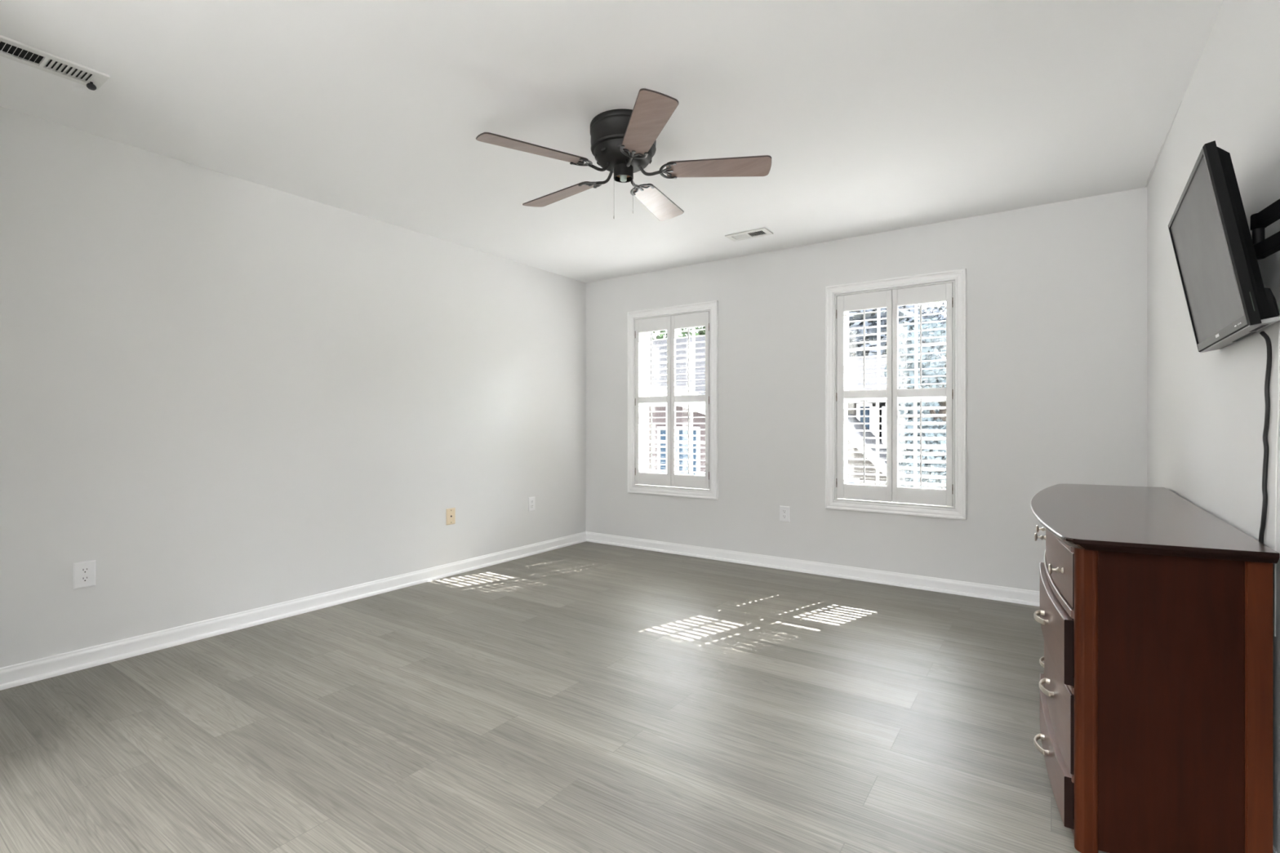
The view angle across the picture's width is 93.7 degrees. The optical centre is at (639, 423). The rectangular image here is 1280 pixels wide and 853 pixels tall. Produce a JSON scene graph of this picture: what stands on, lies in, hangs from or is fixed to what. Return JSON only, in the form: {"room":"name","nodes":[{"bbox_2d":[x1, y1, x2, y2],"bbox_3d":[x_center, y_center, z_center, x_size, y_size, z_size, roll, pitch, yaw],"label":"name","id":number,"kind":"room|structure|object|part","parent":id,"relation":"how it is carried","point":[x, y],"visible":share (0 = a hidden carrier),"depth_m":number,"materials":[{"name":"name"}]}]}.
{"room":"bedroom","nodes":[
{"label":"bedroom","id":0,"kind":"room"},
{"bbox_2d":[0,106,586,667],"bbox_3d":[-2.395,-0.128,3.038,0.120,2.600,6.905,0,0,34],"label":"wall","id":1,"kind":"structure","parent":0,"point":[224,394],"depth_m":3.25,"materials":[{"name":"paint"}]},
{"bbox_2d":[72,560,96,589],"bbox_3d":[-2.527,0.690,2.731,0.009,0.118,0.078,0,0,34],"label":"wall outlet","id":2,"kind":"object","parent":1,"relation":"attached to","point":[84,573],"visible":1,"depth_m":2.73,"materials":[{"name":"white plastic"}]},
{"bbox_2d":[80,567,89,573],"bbox_3d":[-2.525,0.670,2.730,0.003,0.028,0.034,0,0,34],"label":"receptacle","id":3,"kind":"object","parent":2,"relation":"attached to","point":[82,570],"depth_m":2.73,"materials":[{"name":"white plastic"}]},
{"bbox_2d":[80,575,89,582],"bbox_3d":[-2.525,0.710,2.730,0.003,0.028,0.034,0,0,34],"label":"receptacle","id":4,"kind":"object","parent":2,"relation":"attached to","point":[83,579],"depth_m":2.73,"materials":[{"name":"white plastic"}]},
{"bbox_2d":[0,531,586,690],"bbox_3d":[-1.700,1.069,3.921,0.028,0.087,4.245,0,0,34],"label":"baseboard","id":5,"kind":"structure","parent":1,"relation":"attached to","point":[18,674],"depth_m":3.23,"materials":[{"name":"paint"}]},
{"bbox_2d":[446,507,455,524],"bbox_3d":[-1.385,0.684,4.397,0.010,0.118,0.078,0,0,34],"label":"cable wall plate","id":6,"kind":"object","parent":1,"relation":"attached to","point":[451,513],"visible":1,"depth_m":4.39,"materials":[{"name":"beige plastic"}]},
{"bbox_2d":[528,496,534,511],"bbox_3d":[-0.915,0.686,5.083,0.009,0.118,0.078,0,0,34],"label":"wall outlet","id":7,"kind":"object","parent":1,"relation":"attached to","point":[531,500],"visible":1,"depth_m":5.07,"materials":[{"name":"white plastic"}]},
{"bbox_2d":[0,541,1107,852],"bbox_3d":[-0.694,1.142,1.806,4.278,0.060,6.795,0,0,34],"label":"floor","id":8,"kind":"structure","parent":0,"point":[584,697],"depth_m":2.24,"materials":[{"name":"grey wood"}]},
{"bbox_2d":[1030,484,1279,852],"bbox_3d":[1.710,0.704,2.173,0.491,0.817,1.751,0,0,34],"label":"dresser","id":9,"kind":"object","parent":8,"relation":"on","point":[1155,611],"visible":1,"depth_m":1.50,"materials":[{"name":"brown wood"}]},
{"bbox_3d":[1.479,0.422,2.217,0.036,0.030,0.030,0,0,34],"label":"knob","id":10,"kind":"part","parent":9,"relation":"part of","materials":[{"name":"silver metal"}]},
{"bbox_3d":[1.599,0.422,2.390,0.036,0.030,0.030,0,0,34],"label":"knob","id":11,"kind":"part","parent":9,"relation":"part of","materials":[{"name":"silver metal"}]},
{"bbox_3d":[1.271,1.018,1.904,0.035,0.015,0.121,0,0,29],"label":"handle","id":12,"kind":"part","parent":9,"relation":"part of","materials":[{"name":"silver metal"}]},
{"bbox_3d":[1.271,0.616,1.904,0.035,0.015,0.121,0,0,29],"label":"handle","id":13,"kind":"part","parent":9,"relation":"part of","materials":[{"name":"silver metal"}]},
{"bbox_3d":[1.727,1.018,2.563,0.035,0.015,0.120,0,0,39],"label":"handle","id":14,"kind":"part","parent":9,"relation":"part of","materials":[{"name":"silver metal"}]},
{"bbox_3d":[1.282,0.834,1.897,0.035,0.015,0.121,0,0,29],"label":"handle","id":15,"kind":"part","parent":9,"relation":"part of","materials":[{"name":"silver metal"}]},
{"bbox_3d":[1.198,0.422,1.728,0.036,0.030,0.030,0,0,34],"label":"knob","id":16,"kind":"part","parent":9,"relation":"part of","materials":[{"name":"silver metal"}]},
{"bbox_3d":[1.330,1.018,1.944,0.036,0.136,0.762,0,0,30],"label":"drawer","id":17,"kind":"part","parent":9,"relation":"part of","materials":[{"name":"brown wood"}]},
{"bbox_3d":[1.330,0.616,1.944,0.036,0.175,0.762,0,0,30],"label":"drawer","id":18,"kind":"part","parent":9,"relation":"part of","materials":[{"name":"brown wood"}]},
{"bbox_3d":[1.601,0.511,2.228,0.166,0.022,1.537,0,0,34],"label":"drawer rail","id":19,"kind":"part","parent":9,"relation":"part of","materials":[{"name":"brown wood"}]},
{"bbox_3d":[1.342,0.834,1.936,0.036,0.212,0.762,0,0,30],"label":"drawer","id":20,"kind":"part","parent":9,"relation":"part of","materials":[{"name":"brown wood"}]},
{"bbox_3d":[1.346,0.422,1.933,0.036,0.149,0.762,0,0,30],"label":"drawer","id":21,"kind":"part","parent":9,"relation":"part of","materials":[{"name":"brown wood"}]},
{"bbox_3d":[1.603,0.952,2.227,0.166,0.017,1.537,0,0,34],"label":"drawer rail","id":22,"kind":"part","parent":9,"relation":"part of","materials":[{"name":"brown wood"}]},
{"bbox_3d":[1.601,0.335,2.228,0.166,0.020,1.537,0,0,34],"label":"rail","id":23,"kind":"part","parent":9,"relation":"part of","materials":[{"name":"brown wood"}]},
{"bbox_3d":[1.603,0.716,2.227,0.166,0.017,1.537,0,0,34],"label":"drawer rail","id":24,"kind":"part","parent":9,"relation":"part of","materials":[{"name":"brown wood"}]},
{"bbox_3d":[1.166,0.719,1.569,0.050,0.787,0.058,0,0,34],"label":"corner post","id":25,"kind":"part","parent":9,"relation":"part of","materials":[{"name":"brown wood"}]},
{"bbox_3d":[1.311,0.713,1.490,0.284,0.775,0.016,0,0,26],"label":"panel","id":26,"kind":"part","parent":9,"relation":"part of","materials":[{"name":"brown wood"}]},
{"bbox_3d":[1.462,0.719,1.423,0.047,0.787,0.052,0,0,34],"label":"corner post","id":27,"kind":"part","parent":9,"relation":"part of","materials":[{"name":"brown wood"}]},
{"bbox_2d":[0,0,1222,282],"bbox_3d":[-0.694,-1.378,1.806,4.278,0.100,6.795,0,0,34],"label":"ceiling","id":28,"kind":"structure","parent":0,"point":[871,117],"depth_m":2.45,"materials":[{"name":"paint"}]},
{"bbox_2d":[0,35,110,90],"bbox_3d":[-2.183,-1.310,2.191,0.153,0.036,0.346,0,0,34],"label":"ceiling vent","id":29,"kind":"object","parent":28,"relation":"in","point":[11,49],"visible":1,"depth_m":2.21,"materials":[{"name":"metal"}]},
{"bbox_3d":[-2.123,-1.307,2.322,0.030,0.030,0.030,0,0,34],"label":"lever knob","id":30,"kind":"part","parent":29,"relation":"part of","materials":[{"name":"metal"}]},
{"bbox_2d":[475,88,771,221],"bbox_3d":[-0.089,-1.120,2.712,1.236,0.416,1.252,0,0,34],"label":"ceiling fan","id":31,"kind":"object","parent":28,"relation":"hanging from","point":[624,140],"visible":1,"depth_m":2.59,"materials":[{"name":"brown wood"}]},
{"bbox_3d":[-0.435,-1.125,2.465,0.458,0.034,0.140,0,0,-31],"label":"blade","id":32,"kind":"part","parent":31,"relation":"part of","materials":[{"name":"brown wood"}]},
{"bbox_3d":[-0.391,-1.125,2.958,0.458,0.034,0.140,0,0,41],"label":"blade","id":33,"kind":"part","parent":31,"relation":"part of","materials":[{"name":"brown wood"}]},
{"bbox_2d":[619,174,626,182],"bbox_3d":[-0.074,-1.097,2.682,0.033,0.030,0.033,0,0,34],"label":"socket","id":34,"kind":"object","parent":31,"relation":"attached to","point":[623,178],"depth_m":2.67,"materials":[{"name":"ceramic"}]},
{"bbox_3d":[-0.031,-1.018,2.682,0.005,0.164,0.005,0,0,34],"label":"pull chain","id":35,"kind":"part","parent":31,"relation":"part of","materials":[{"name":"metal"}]},
{"bbox_3d":[0.020,-1.125,2.271,0.140,0.034,0.458,0,0,-13],"label":"blade","id":36,"kind":"part","parent":31,"relation":"part of","materials":[{"name":"brown wood"}]},
{"bbox_3d":[0.091,-1.125,3.069,0.140,0.034,0.458,0,0,23],"label":"blade","id":37,"kind":"part","parent":31,"relation":"part of","materials":[{"name":"brown wood"}]},
{"bbox_3d":[0.345,-1.125,2.644,0.458,0.034,0.140,0,0,5],"label":"blade","id":38,"kind":"part","parent":31,"relation":"part of","materials":[{"name":"brown wood"}]},
{"bbox_2d":[724,227,773,241],"bbox_3d":[0.766,-1.323,4.217,0.301,0.010,0.151,0,0,34],"label":"ceiling vent","id":39,"kind":"object","parent":28,"relation":"in","point":[762,232],"visible":1,"depth_m":4.21,"materials":[{"name":"metal"}]},
{"bbox_2d":[586,186,1146,591],"bbox_3d":[1.229,-0.128,4.613,4.078,2.600,0.210,0,0,34],"label":"wall","id":40,"kind":"structure","parent":0,"point":[1056,292],"depth_m":3.98,"materials":[{"name":"paint"}]},
{"bbox_2d":[627,300,718,499],"bbox_3d":[0.321,-0.186,5.221,0.895,1.621,0.234,0,0,34],"label":"window","id":41,"kind":"structure","parent":40,"relation":"in","point":[712,307],"depth_m":5.20,"materials":[{"name":"paint"}]},
{"bbox_2d":[635,315,671,486],"bbox_3d":[0.120,-0.186,5.244,0.387,1.463,0.060,0,0,34],"label":"shutter panel","id":42,"kind":"object","parent":41,"relation":"attached to","point":[662,323],"visible":1,"depth_m":5.24,"materials":[{"name":"paint"}]},
{"bbox_3d":[0.100,-0.521,5.227,0.010,0.544,0.009,0,0,34],"label":"tilt rod","id":43,"kind":"part","parent":42,"relation":"part of","materials":[{"name":"paint"}]},
{"bbox_3d":[0.100,0.128,5.227,0.010,0.586,0.009,0,0,34],"label":"tilt rod","id":44,"kind":"part","parent":42,"relation":"part of","materials":[{"name":"paint"}]},
{"bbox_3d":[0.116,-0.861,5.251,0.292,0.115,0.021,0,0,34],"label":"rail","id":45,"kind":"part","parent":42,"relation":"part of","materials":[{"name":"paint"}]},
{"bbox_3d":[0.116,-0.204,5.251,0.292,0.058,0.021,0,0,34],"label":"divider rail","id":46,"kind":"part","parent":42,"relation":"part of","materials":[{"name":"paint"}]},
{"bbox_3d":[0.116,0.491,5.251,0.292,0.108,0.021,0,0,34],"label":"rail","id":47,"kind":"part","parent":42,"relation":"part of","materials":[{"name":"paint"}]},
{"bbox_3d":[0.343,0.170,5.254,0.737,0.754,0.030,0,0,34],"label":"sash","id":48,"kind":"part","parent":41,"relation":"part of","materials":[{"name":"plastic"}]},
{"bbox_3d":[0.362,-0.543,5.282,0.737,0.754,0.030,0,0,34],"label":"sash","id":49,"kind":"part","parent":41,"relation":"part of","materials":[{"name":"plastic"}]},
{"bbox_2d":[671,311,709,488],"bbox_3d":[0.422,-0.186,5.037,0.368,1.463,0.060,0,0,34],"label":"shutter panel","id":50,"kind":"object","parent":41,"relation":"attached to","point":[696,319],"visible":1,"depth_m":5.03,"materials":[{"name":"paint"}]},
{"bbox_3d":[0.406,-0.521,5.017,0.010,0.544,0.009,0,0,34],"label":"tilt rod","id":51,"kind":"part","parent":50,"relation":"part of","materials":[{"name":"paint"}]},
{"bbox_3d":[0.406,0.128,5.017,0.010,0.586,0.009,0,0,34],"label":"tilt rod","id":52,"kind":"part","parent":50,"relation":"part of","materials":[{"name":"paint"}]},
{"bbox_3d":[0.422,-0.861,5.041,0.295,0.115,0.021,0,0,34],"label":"rail","id":53,"kind":"part","parent":50,"relation":"part of","materials":[{"name":"paint"}]},
{"bbox_3d":[0.422,-0.204,5.041,0.295,0.058,0.021,0,0,34],"label":"divider rail","id":54,"kind":"part","parent":50,"relation":"part of","materials":[{"name":"paint"}]},
{"bbox_3d":[0.422,0.491,5.041,0.295,0.108,0.021,0,0,34],"label":"rail","id":55,"kind":"part","parent":50,"relation":"part of","materials":[{"name":"paint"}]},
{"bbox_2d":[779,506,790,522],"bbox_3d":[1.101,0.692,4.568,0.078,0.118,0.009,0,0,34],"label":"wall outlet","id":56,"kind":"object","parent":40,"relation":"attached to","point":[784,511],"visible":1,"depth_m":4.56,"materials":[{"name":"white plastic"}]},
{"bbox_2d":[586,531,1039,606],"bbox_3d":[1.162,1.069,4.515,4.078,0.087,0.028,0,0,34],"label":"baseboard","id":57,"kind":"structure","parent":40,"relation":"attached to","point":[1032,597],"depth_m":4.33,"materials":[{"name":"paint"}]},
{"bbox_2d":[825,268,966,519],"bbox_3d":[1.790,-0.186,4.214,0.906,1.621,0.234,0,0,34],"label":"window","id":58,"kind":"structure","parent":40,"relation":"in","point":[957,277],"depth_m":4.14,"materials":[{"name":"paint"}]},
{"bbox_2d":[835,289,892,502],"bbox_3d":[1.587,-0.186,4.239,0.392,1.463,0.060,0,0,34],"label":"shutter panel","id":59,"kind":"object","parent":58,"relation":"attached to","point":[883,299],"visible":1,"depth_m":4.23,"materials":[{"name":"paint"}]},
{"bbox_3d":[1.575,-0.521,4.216,0.010,0.544,0.009,0,0,34],"label":"tilt rod","id":60,"kind":"part","parent":59,"relation":"part of","materials":[{"name":"paint"}]},
{"bbox_3d":[1.575,0.128,4.216,0.010,0.586,0.009,0,0,34],"label":"tilt rod","id":61,"kind":"part","parent":59,"relation":"part of","materials":[{"name":"paint"}]},
{"bbox_3d":[1.591,-0.861,4.240,0.289,0.115,0.021,0,0,34],"label":"rail","id":62,"kind":"part","parent":59,"relation":"part of","materials":[{"name":"paint"}]},
{"bbox_3d":[1.591,-0.204,4.240,0.289,0.058,0.021,0,0,34],"label":"divider rail","id":63,"kind":"part","parent":59,"relation":"part of","materials":[{"name":"paint"}]},
{"bbox_3d":[1.591,0.491,4.240,0.289,0.108,0.021,0,0,34],"label":"rail","id":64,"kind":"part","parent":59,"relation":"part of","materials":[{"name":"paint"}]},
{"bbox_3d":[1.832,-0.543,4.275,0.748,0.754,0.030,0,0,34],"label":"sash","id":65,"kind":"part","parent":58,"relation":"part of","materials":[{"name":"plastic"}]},
{"bbox_3d":[1.813,0.170,4.247,0.748,0.754,0.030,0,0,34],"label":"sash","id":66,"kind":"part","parent":58,"relation":"part of","materials":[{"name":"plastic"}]},
{"bbox_2d":[892,282,952,506],"bbox_3d":[1.895,-0.186,4.031,0.374,1.463,0.066,0,0,37],"label":"shutter panel","id":67,"kind":"object","parent":58,"relation":"attached to","point":[938,292],"visible":1,"depth_m":4.02,"materials":[{"name":"paint"}]},
{"bbox_3d":[1.876,-0.521,4.009,0.010,0.544,0.009,0,0,34],"label":"tilt rod","id":68,"kind":"part","parent":67,"relation":"part of","materials":[{"name":"paint"}]},
{"bbox_3d":[1.876,0.128,4.009,0.010,0.586,0.009,0,0,34],"label":"tilt rod","id":69,"kind":"part","parent":67,"relation":"part of","materials":[{"name":"paint"}]},
{"bbox_3d":[1.893,-0.861,4.033,0.298,0.115,0.021,0,0,34],"label":"rail","id":70,"kind":"part","parent":67,"relation":"part of","materials":[{"name":"paint"}]},
{"bbox_3d":[1.893,-0.204,4.033,0.298,0.058,0.021,0,0,34],"label":"divider rail","id":71,"kind":"part","parent":67,"relation":"part of","materials":[{"name":"paint"}]},
{"bbox_3d":[1.893,0.491,4.033,0.298,0.108,0.021,0,0,34],"label":"rail","id":72,"kind":"part","parent":67,"relation":"part of","materials":[{"name":"paint"}]},
{"bbox_2d":[1146,0,1279,852],"bbox_3d":[1.068,-0.128,0.665,0.120,2.600,6.905,0,0,34],"label":"wall","id":73,"kind":"structure","parent":0,"point":[1206,411],"depth_m":1.86,"materials":[{"name":"paint"}]},
{"bbox_2d":[1250,198,1279,259],"bbox_3d":[1.379,-0.433,1.281,0.040,0.210,0.299,0,0,26],"label":"mount","id":74,"kind":"object","parent":73,"relation":"attached to","point":[1263,247],"depth_m":1.36,"materials":[{"name":"black metal"}]},
{"bbox_2d":[1168,140,1279,352],"bbox_3d":[1.582,-0.440,1.654,0.131,0.441,0.740,0,0,37],"label":"television","id":75,"kind":"object","parent":74,"relation":"attached to","point":[1228,301],"visible":1,"depth_m":1.48,"materials":[{"name":"black plastic"}]},
{"bbox_2d":[1258,331,1271,543],"bbox_3d":[1.550,0.221,1.489,0.023,0.884,0.139,0,0,43],"label":"power cord","id":76,"kind":"object","parent":75,"relation":"hanging from","point":[1268,345],"visible":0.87,"depth_m":1.49,"materials":[{"name":"black rubber"}]},
{"bbox_3d":[1.444,-0.436,1.401,0.027,0.104,0.027,0,0,34],"label":"pivot post","id":77,"kind":"part","parent":74,"relation":"part of","materials":[{"name":"black metal"}]},
{"bbox_3d":[1.395,-0.400,1.298,0.022,0.030,0.254,0,0,26],"label":"arm","id":78,"kind":"part","parent":74,"relation":"part of","materials":[{"name":"black metal"}]},
{"bbox_3d":[1.395,-0.470,1.298,0.022,0.030,0.254,0,0,26],"label":"arm","id":79,"kind":"part","parent":74,"relation":"part of","materials":[{"name":"black metal"}]},
{"bbox_2d":[1272,844,1276,852],"bbox_3d":[0.982,1.069,0.658,0.014,0.087,6.595,0,0,34],"label":"baseboard","id":80,"kind":"structure","parent":73,"relation":"attached to","point":[1273,848],"depth_m":1.44,"materials":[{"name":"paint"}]},
{"bbox_2d":[1274,310,1279,636],"bbox_3d":[1.510,0.102,1.420,0.003,0.820,0.053,0,0,34],"label":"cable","id":81,"kind":"object","parent":73,"relation":"attached to","point":[1278,397],"visible":0.96,"depth_m":1.43,"materials":[{"name":"plastic"}]},
{"label":"outside","id":82,"kind":"structure","parent":0,"visible":0},
{"bbox_3d":[20.726,4.112,43.505,105.000,0.200,84.795,0,0,34],"label":"ground","id":83,"kind":"structure","parent":82,"visible":0},
{"bbox_2d":[649,330,684,339],"bbox_3d":[0.984,-1.586,36.747,5.385,11.205,5.215,0,0,2],"label":"tree","id":84,"kind":"object","parent":83,"relation":"on","point":[661,335],"visible":0.02,"depth_m":36.55,"materials":[{"name":"green plant"}]},
{"bbox_2d":[648,336,705,475],"bbox_3d":[1.547,0.262,23.490,8.800,7.500,9.500,0,0,34],"label":"neighbouring house","id":85,"kind":"structure","parent":83,"relation":"on","point":[702,363],"depth_m":18.90,"materials":[{"name":"white"}]},
{"bbox_3d":[0.196,-0.673,18.688,4.920,1.090,0.050,0,0,34],"label":"gable trim","id":86,"kind":"part","parent":85,"relation":"part of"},
{"bbox_3d":[1.183,0.962,18.448,1.300,1.500,0.030,0,0,34],"label":"pane","id":87,"kind":"part","parent":85,"relation":"part of","materials":[{"name":"blue glass"}]},
{"bbox_2d":[680,326,705,336],"bbox_3d":[4.557,-2.393,44.220,4.895,12.816,6.508,0,0,15],"label":"tree","id":88,"kind":"object","parent":83,"relation":"on","point":[700,332],"visible":0.06,"depth_m":43.61,"materials":[{"name":"green plant"}]},
{"bbox_2d":[848,304,928,359],"bbox_3d":[12.761,-2.231,32.339,7.850,12.494,5.658,0,0,-14],"label":"tree","id":89,"kind":"object","parent":83,"relation":"on","point":[908,312],"visible":0.19,"depth_m":30.72,"materials":[{"name":"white plant"}]},
{"bbox_2d":[847,354,942,488],"bbox_3d":[9.539,0.862,19.224,8.800,6.300,9.500,0,0,34],"label":"neighbouring house","id":90,"kind":"structure","parent":83,"relation":"on","point":[874,360],"depth_m":17.46,"materials":[{"name":"white"}]},
{"bbox_3d":[6.829,0.662,17.729,0.620,2.300,0.030,0,0,34],"label":"pane","id":91,"kind":"part","parent":90,"relation":"part of","materials":[{"name":"blue glass"}]},
{"bbox_3d":[5.295,0.702,16.405,3.320,1.940,0.050,0,0,34],"label":"gable trim","id":92,"kind":"part","parent":90,"relation":"part of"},
{"bbox_3d":[7.204,0.662,17.473,0.620,2.300,0.030,0,0,34],"label":"pane","id":93,"kind":"part","parent":90,"relation":"part of","materials":[{"name":"glass"}]},
{"bbox_2d":[909,302,946,354],"bbox_3d":[26.531,-4.694,56.656,11.214,17.416,11.416,0,0,34],"label":"tree","id":94,"kind":"object","parent":83,"relation":"on","point":[940,317],"visible":0.06,"depth_m":54.72,"materials":[{"name":"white plant"}]},
{"bbox_3d":[4.463,4.002,8.280,26.000,0.020,8.295,0,0,34],"label":"driveway","id":95,"kind":"object","parent":83,"relation":"on","visible":0},
{"bbox_2d":[884,315,946,488],"bbox_3d":[5.826,0.941,11.875,1.825,6.155,2.164,0,0,34],"label":"tree","id":96,"kind":"object","parent":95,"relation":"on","point":[937,364],"visible":0.36,"depth_m":11.54,"materials":[{"name":"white plant"}]}
]}

